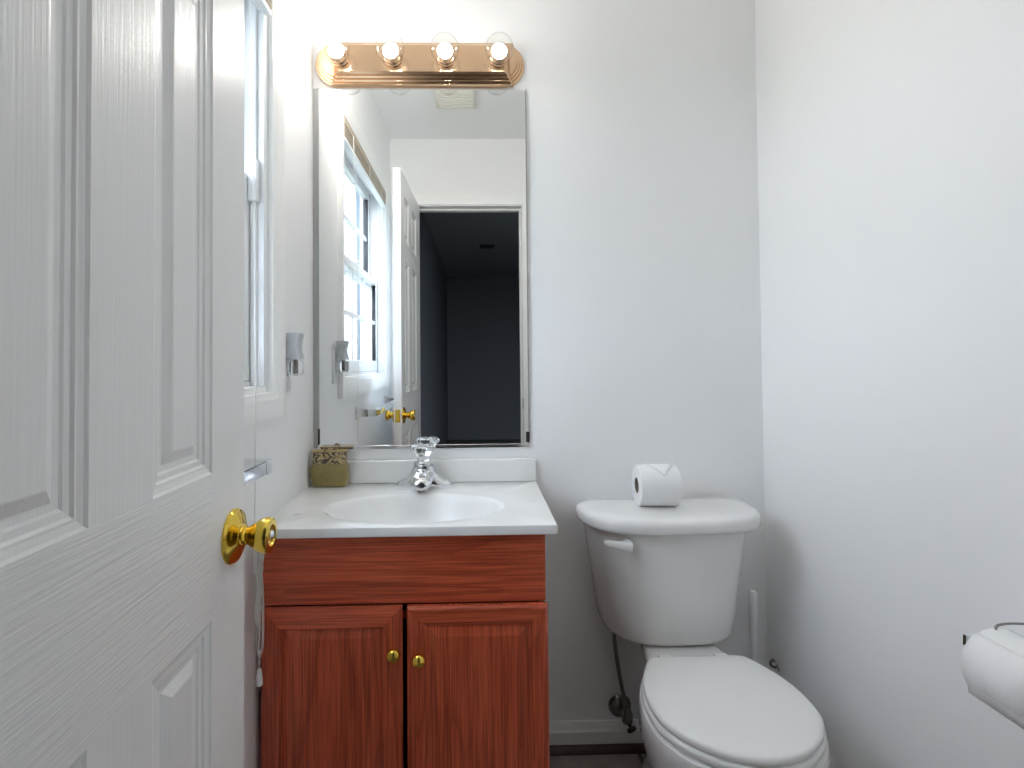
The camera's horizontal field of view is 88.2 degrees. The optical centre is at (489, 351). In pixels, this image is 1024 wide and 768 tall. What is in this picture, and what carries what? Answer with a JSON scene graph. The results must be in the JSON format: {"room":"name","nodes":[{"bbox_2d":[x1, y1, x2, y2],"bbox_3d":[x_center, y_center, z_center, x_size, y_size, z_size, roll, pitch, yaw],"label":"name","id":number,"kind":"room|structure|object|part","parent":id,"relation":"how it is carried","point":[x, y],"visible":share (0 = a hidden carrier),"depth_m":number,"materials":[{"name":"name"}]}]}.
{"room":"bathroom","nodes":[
{"label":"bathroom","id":0,"kind":"room"},
{"bbox_2d":[244,0,313,767],"bbox_3d":[-0.556,-0.043,0.784,0.120,2.372,1.511,0,-1,-1],"label":"wall","id":1,"kind":"structure","parent":0,"point":[287,439],"depth_m":1.36,"materials":[{"name":"white paint"}]},
{"bbox_2d":[244,458,271,485],"bbox_3d":[-0.450,0.212,0.683,0.083,0.052,0.669,0,-1,-1],"label":"towel bar","id":2,"kind":"object","parent":1,"relation":"attached to","point":[254,469],"visible":0.2,"depth_m":0.96,"materials":[{"name":"silver metal"}]},
{"bbox_3d":[-0.453,0.218,0.996,0.075,0.034,0.030,0,-1,-1],"label":"bracket arm","id":3,"kind":"part","parent":2,"relation":"part of","materials":[{"name":"silver metal"}]},
{"bbox_2d":[244,0,285,425],"bbox_3d":[-0.549,-0.391,0.789,0.136,1.064,0.966,0,-1,-1],"label":"window","id":4,"kind":"structure","parent":1,"relation":"in","point":[272,404],"depth_m":1.20,"materials":[{"name":"white paint"}]},
{"bbox_3d":[-0.540,-0.172,0.785,0.024,0.460,0.804,0,-1,-1],"label":"sash","id":5,"kind":"part","parent":4,"relation":"part of","materials":[{"name":"white plastic"}]},
{"bbox_3d":[-0.540,0.077,0.780,0.089,0.016,0.844,0,-1,-1],"label":"sill","id":6,"kind":"part","parent":4,"relation":"part of","materials":[{"name":"white paint"}]},
{"bbox_3d":[-0.559,-0.396,0.789,0.116,0.932,0.846,0,-1,-1],"label":"frame","id":7,"kind":"part","parent":4,"relation":"part of","materials":[{"name":"white plastic"}]},
{"bbox_2d":[249,0,271,686],"bbox_3d":[-0.487,-0.091,0.784,0.047,1.538,0.838,0,-1,-1],"label":"window blind","id":8,"kind":"object","parent":4,"relation":"attached to","point":[263,6],"visible":0.95,"depth_m":1.08,"materials":[{"name":"beige"}]},
{"bbox_3d":[-0.485,-0.194,1.077,0.016,1.286,0.006,0,-1,-23],"label":"pull cord","id":9,"kind":"part","parent":8,"relation":"part of","materials":[{"name":"white fabric"}]},
{"bbox_3d":[-0.503,-0.785,0.798,0.026,0.012,0.832,0,-1,-1],"label":"rail","id":10,"kind":"part","parent":8,"relation":"part of","materials":[{"name":"white plastic"}]},
{"bbox_2d":[286,359,290,390],"bbox_3d":[-0.504,0.041,1.302,0.006,0.114,0.070,0,-1,-1],"label":"wall outlet","id":11,"kind":"object","parent":1,"relation":"attached to","point":[288,377],"visible":0.2,"depth_m":1.31,"materials":[{"name":"white plastic"}]},
{"bbox_2d":[286,370,288,381],"bbox_3d":[-0.501,0.061,1.302,0.001,0.029,0.034,0,-1,-1],"label":"receptacle","id":12,"kind":"object","parent":11,"relation":"attached to","point":[287,375],"depth_m":1.31,"materials":[{"name":"white plastic"}]},
{"bbox_2d":[286,333,304,375],"bbox_3d":[-0.480,0.007,1.303,0.042,0.104,0.048,0,-1,-1],"label":"air freshener","id":13,"kind":"object","parent":11,"relation":"attached to","point":[294,341],"visible":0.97,"depth_m":1.28,"materials":[{"name":"grey plastic"}]},
{"bbox_2d":[288,359,303,375],"bbox_3d":[-0.478,0.040,1.303,0.038,0.040,0.038,0,-1,-1],"label":"oil bottle","id":14,"kind":"object","parent":13,"relation":"on","point":[295,366],"depth_m":1.29,"materials":[{"name":"clear glass"}]},
{"bbox_2d":[313,0,767,720],"bbox_3d":[0.147,-0.032,1.616,1.562,2.372,0.120,0,-1,-1],"label":"wall","id":15,"kind":"structure","parent":0,"point":[644,297],"depth_m":1.57,"materials":[{"name":"white paint"}]},
{"bbox_2d":[315,42,523,88],"bbox_3d":[-0.203,-0.845,1.499,0.615,0.131,0.132,0,-1,-1],"label":"vanity light","id":16,"kind":"object","parent":15,"relation":"attached to","point":[338,64],"visible":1,"depth_m":1.52,"materials":[{"name":"gold metal"}]},
{"bbox_2d":[330,50,347,66],"bbox_3d":[-0.431,-0.843,1.510,0.052,0.052,0.014,0,-1,-1],"label":"bulb socket","id":17,"kind":"object","parent":16,"relation":"attached to","point":[342,61],"depth_m":1.50,"materials":[{"name":"gold metal"}]},
{"bbox_2d":[383,51,401,66],"bbox_3d":[-0.278,-0.844,1.513,0.052,0.052,0.014,0,-1,-1],"label":"bulb socket","id":18,"kind":"object","parent":16,"relation":"attached to","point":[397,61],"depth_m":1.51,"materials":[{"name":"gold metal"}]},
{"bbox_2d":[437,53,454,66],"bbox_3d":[-0.126,-0.846,1.516,0.052,0.052,0.014,0,-1,-1],"label":"bulb socket","id":19,"kind":"object","parent":16,"relation":"attached to","point":[449,62],"depth_m":1.51,"materials":[{"name":"gold metal"}]},
{"bbox_2d":[490,52,507,66],"bbox_3d":[0.026,-0.847,1.520,0.052,0.052,0.014,0,-1,-1],"label":"bulb socket","id":20,"kind":"object","parent":16,"relation":"attached to","point":[494,62],"depth_m":1.52,"materials":[{"name":"gold metal"}]},
{"bbox_2d":[313,88,529,448],"bbox_3d":[-0.200,-0.246,1.547,0.627,1.056,0.010,0,-1,-1],"label":"wall mirror","id":21,"kind":"object","parent":15,"relation":"attached to","point":[421,328],"visible":0.94,"depth_m":1.55,"materials":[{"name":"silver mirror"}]},
{"bbox_2d":[347,458,535,483],"bbox_3d":[-0.187,0.346,1.530,0.644,0.065,0.020,0,-1,-1],"label":"backsplash","id":22,"kind":"structure","parent":15,"relation":"attached to","point":[476,469],"depth_m":1.52,"materials":[{"name":"stone"}]},
{"bbox_2d":[549,719,642,744],"bbox_3d":[0.472,1.111,1.533,0.694,0.079,0.013,0,-1,-1],"label":"baseboard","id":23,"kind":"structure","parent":15,"relation":"attached to","point":[613,731],"depth_m":1.52,"materials":[{"name":"white paint"}]},
{"bbox_2d":[550,743,645,755],"bbox_3d":[0.466,1.140,1.518,0.680,0.019,0.016,0,-1,-1],"label":"trim","id":24,"kind":"structure","parent":15,"relation":"attached to","point":[621,748],"depth_m":1.51,"materials":[{"name":"brown wood"}]},
{"bbox_2d":[608,632,636,733],"bbox_3d":[0.379,0.911,1.500,0.066,0.304,0.082,0,-1,-1],"label":"supply valve","id":25,"kind":"object","parent":15,"relation":"attached to","point":[619,705],"visible":0.89,"depth_m":1.48,"materials":[{"name":"silver metal"}]},
{"bbox_3d":[0.396,1.047,1.470,0.030,0.026,0.027,0,-1,-1],"label":"valve handle","id":26,"kind":"part","parent":25,"relation":"part of","materials":[{"name":"black plastic"}]},
{"bbox_2d":[550,754,645,767],"bbox_3d":[0.174,1.179,0.836,1.562,0.080,1.631,0,-1,-1],"label":"floor","id":27,"kind":"structure","parent":0,"point":[615,760],"depth_m":1.48,"materials":[{"name":"tile"}]},
{"bbox_2d":[261,534,549,767],"bbox_3d":[-0.183,0.773,1.309,0.612,0.756,0.442,0,-1,-1],"label":"vanity cabinet","id":28,"kind":"object","parent":27,"relation":"on","point":[420,651],"visible":0.97,"depth_m":1.12,"materials":[{"name":"brown wood"}]},
{"bbox_3d":[-0.482,0.776,1.331,0.014,0.756,0.384,0,-1,-1],"label":"panel","id":29,"kind":"part","parent":28,"relation":"part of","materials":[{"name":"brown laminate"}]},
{"bbox_3d":[-0.331,0.796,1.114,0.295,0.505,0.017,0,-1,-1],"label":"cabinet door","id":30,"kind":"part","parent":28,"relation":"part of","materials":[{"name":"red wood"}]},
{"bbox_3d":[-0.181,0.805,1.136,0.608,0.506,0.018,0,-1,-1],"label":"frame","id":31,"kind":"part","parent":28,"relation":"part of","materials":[{"name":"red wood"}]},
{"bbox_3d":[-0.202,0.638,1.107,0.030,0.030,0.023,0,-1,-1],"label":"cabinet knob","id":32,"kind":"part","parent":28,"relation":"part of","materials":[{"name":"gold metal"}]},
{"bbox_3d":[-0.183,0.466,1.136,0.608,0.147,0.006,0,-1,-1],"label":"false drawer","id":33,"kind":"part","parent":28,"relation":"part of","materials":[{"name":"red wood"}]},
{"bbox_2d":[270,458,557,538],"bbox_3d":[-0.182,0.404,1.325,0.644,0.190,0.428,0,-1,-1],"label":"sink","id":34,"kind":"object","parent":28,"relation":"in","point":[486,496],"visible":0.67,"depth_m":1.36,"materials":[{"name":"stone"}]},
{"bbox_2d":[310,448,348,486],"bbox_3d":[-0.449,0.326,1.488,0.103,0.108,0.041,0,-1,-1],"label":"decorative box","id":35,"kind":"object","parent":34,"relation":"on","point":[330,467],"visible":1,"depth_m":1.47,"materials":[{"name":"ceramic"}]},
{"bbox_2d":[396,443,451,492],"bbox_3d":[-0.183,0.316,1.442,0.156,0.121,0.122,0,-1,-1],"label":"faucet","id":36,"kind":"object","parent":34,"relation":"on","point":[423,475],"visible":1,"depth_m":1.45,"materials":[{"name":"silver metal"}]},
{"bbox_3d":[-0.182,0.343,1.421,0.061,0.050,0.082,0,-1,-1],"label":"spout","id":37,"kind":"part","parent":36,"relation":"part of","materials":[{"name":"silver metal"}]},
{"bbox_3d":[-0.184,0.281,1.470,0.070,0.046,0.068,0,-1,-1],"label":"clear handle","id":38,"kind":"part","parent":36,"relation":"part of","materials":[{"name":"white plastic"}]},
{"bbox_3d":[-0.148,0.647,1.103,0.030,0.030,0.023,0,-1,-1],"label":"cabinet knob","id":39,"kind":"part","parent":28,"relation":"part of","materials":[{"name":"gold metal"}]},
{"bbox_3d":[-0.023,0.793,1.121,0.300,0.505,0.018,0,-1,-1],"label":"cabinet door","id":40,"kind":"part","parent":28,"relation":"part of","materials":[{"name":"red wood"}]},
{"bbox_3d":[0.112,0.772,1.344,0.014,0.756,0.384,0,-1,-1],"label":"panel","id":41,"kind":"part","parent":28,"relation":"part of","materials":[{"name":"brown laminate"}]},
{"bbox_2d":[575,497,829,767],"bbox_3d":[0.494,0.779,1.222,0.489,0.728,0.618,0,-1,-1],"label":"toilet","id":42,"kind":"object","parent":27,"relation":"on","point":[666,579],"visible":1,"depth_m":1.31,"materials":[{"name":"white ceramic"}]},
{"bbox_3d":[0.323,0.485,1.320,0.077,0.032,0.027,0,-1,-1],"label":"flush lever","id":43,"kind":"part","parent":42,"relation":"part of","materials":[{"name":"white ceramic"}]},
{"bbox_2d":[632,464,681,505],"bbox_3d":[0.454,0.364,1.440,0.111,0.111,0.113,0,-1,-1],"label":"toilet roll","id":44,"kind":"object","parent":42,"relation":"on","point":[652,484],"visible":1,"depth_m":1.40,"materials":[{"name":"white paper"}]},
{"bbox_3d":[0.488,0.607,1.426,0.438,0.298,0.206,0,-1,-1],"label":"tank","id":45,"kind":"part","parent":42,"relation":"part of","materials":[{"name":"white ceramic"}]},
{"bbox_3d":[0.486,0.438,1.419,0.489,0.038,0.238,0,-1,-1],"label":"tank lid","id":46,"kind":"part","parent":42,"relation":"part of","materials":[{"name":"white ceramic"}]},
{"bbox_3d":[0.496,0.746,1.093,0.340,0.016,0.340,0,-1,-1],"label":"seat","id":47,"kind":"part","parent":42,"relation":"part of","materials":[{"name":"white plastic"}]},
{"bbox_3d":[0.496,0.727,1.093,0.334,0.018,0.334,0,-1,-1],"label":"seat lid","id":48,"kind":"part","parent":42,"relation":"part of","materials":[{"name":"white plastic"}]},
{"bbox_3d":[0.496,0.950,1.192,0.348,0.386,0.563,0,-1,-1],"label":"bowl","id":49,"kind":"part","parent":42,"relation":"part of","materials":[{"name":"white ceramic"}]},
{"bbox_2d":[748,589,756,661],"bbox_3d":[0.732,0.904,1.460,0.106,0.484,0.106,0,-1,-1],"label":"toilet brush","id":50,"kind":"object","parent":27,"relation":"on","point":[752,594],"visible":0.24,"depth_m":1.46,"materials":[{"name":"white plastic"}]},
{"bbox_2d":[755,0,1023,767],"bbox_3d":[0.885,-0.054,0.817,0.120,2.372,1.511,0,-1,-1],"label":"wall","id":51,"kind":"structure","parent":0,"point":[890,133],"depth_m":1.07,"materials":[{"name":"white paint"}]},
{"bbox_2d":[769,659,779,672],"bbox_3d":[0.806,0.893,1.500,0.023,0.038,0.028,0,-1,-1],"label":"wall fitting","id":52,"kind":"object","parent":51,"relation":"attached to","point":[776,667],"visible":1,"depth_m":1.50,"materials":[{"name":"silver metal"}]},
{"bbox_2d":[963,622,1023,645],"bbox_3d":[0.785,0.457,0.760,0.092,0.099,0.154,0,-1,-1],"label":"paper holder","id":53,"kind":"object","parent":51,"relation":"attached to","point":[965,637],"visible":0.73,"depth_m":0.80,"materials":[{"name":"silver metal"}]},
{"bbox_3d":[0.781,0.466,0.821,0.087,0.052,0.005,0,-1,-1],"label":"holder arm","id":54,"kind":"part","parent":53,"relation":"part of","materials":[{"name":"silver metal"}]},
{"bbox_2d":[960,628,1023,728],"bbox_3d":[0.776,0.477,0.760,0.108,0.107,0.104,0,-1,-1],"label":"toilet roll","id":55,"kind":"object","parent":53,"relation":"hanging from","point":[992,660],"visible":1,"depth_m":0.77,"materials":[{"name":"white paper"}]},
{"bbox_3d":[0.180,-0.063,0.105,1.562,2.372,0.120,0,-1,-1],"label":"wall","id":56,"kind":"structure","parent":0,"visible":0},
{"bbox_2d":[0,0,276,767],"bbox_3d":[-0.356,0.137,0.457,0.131,1.980,0.612,0,-1,-1],"label":"door","id":57,"kind":"structure","parent":56,"relation":"in","point":[125,532],"depth_m":0.48,"materials":[{"name":"white paint"}]},
{"bbox_3d":[-0.317,0.250,0.718,0.043,0.048,0.048,0,-1,-1],"label":"knob","id":58,"kind":"part","parent":57,"relation":"part of","materials":[{"name":"gold metal"}]}
]}

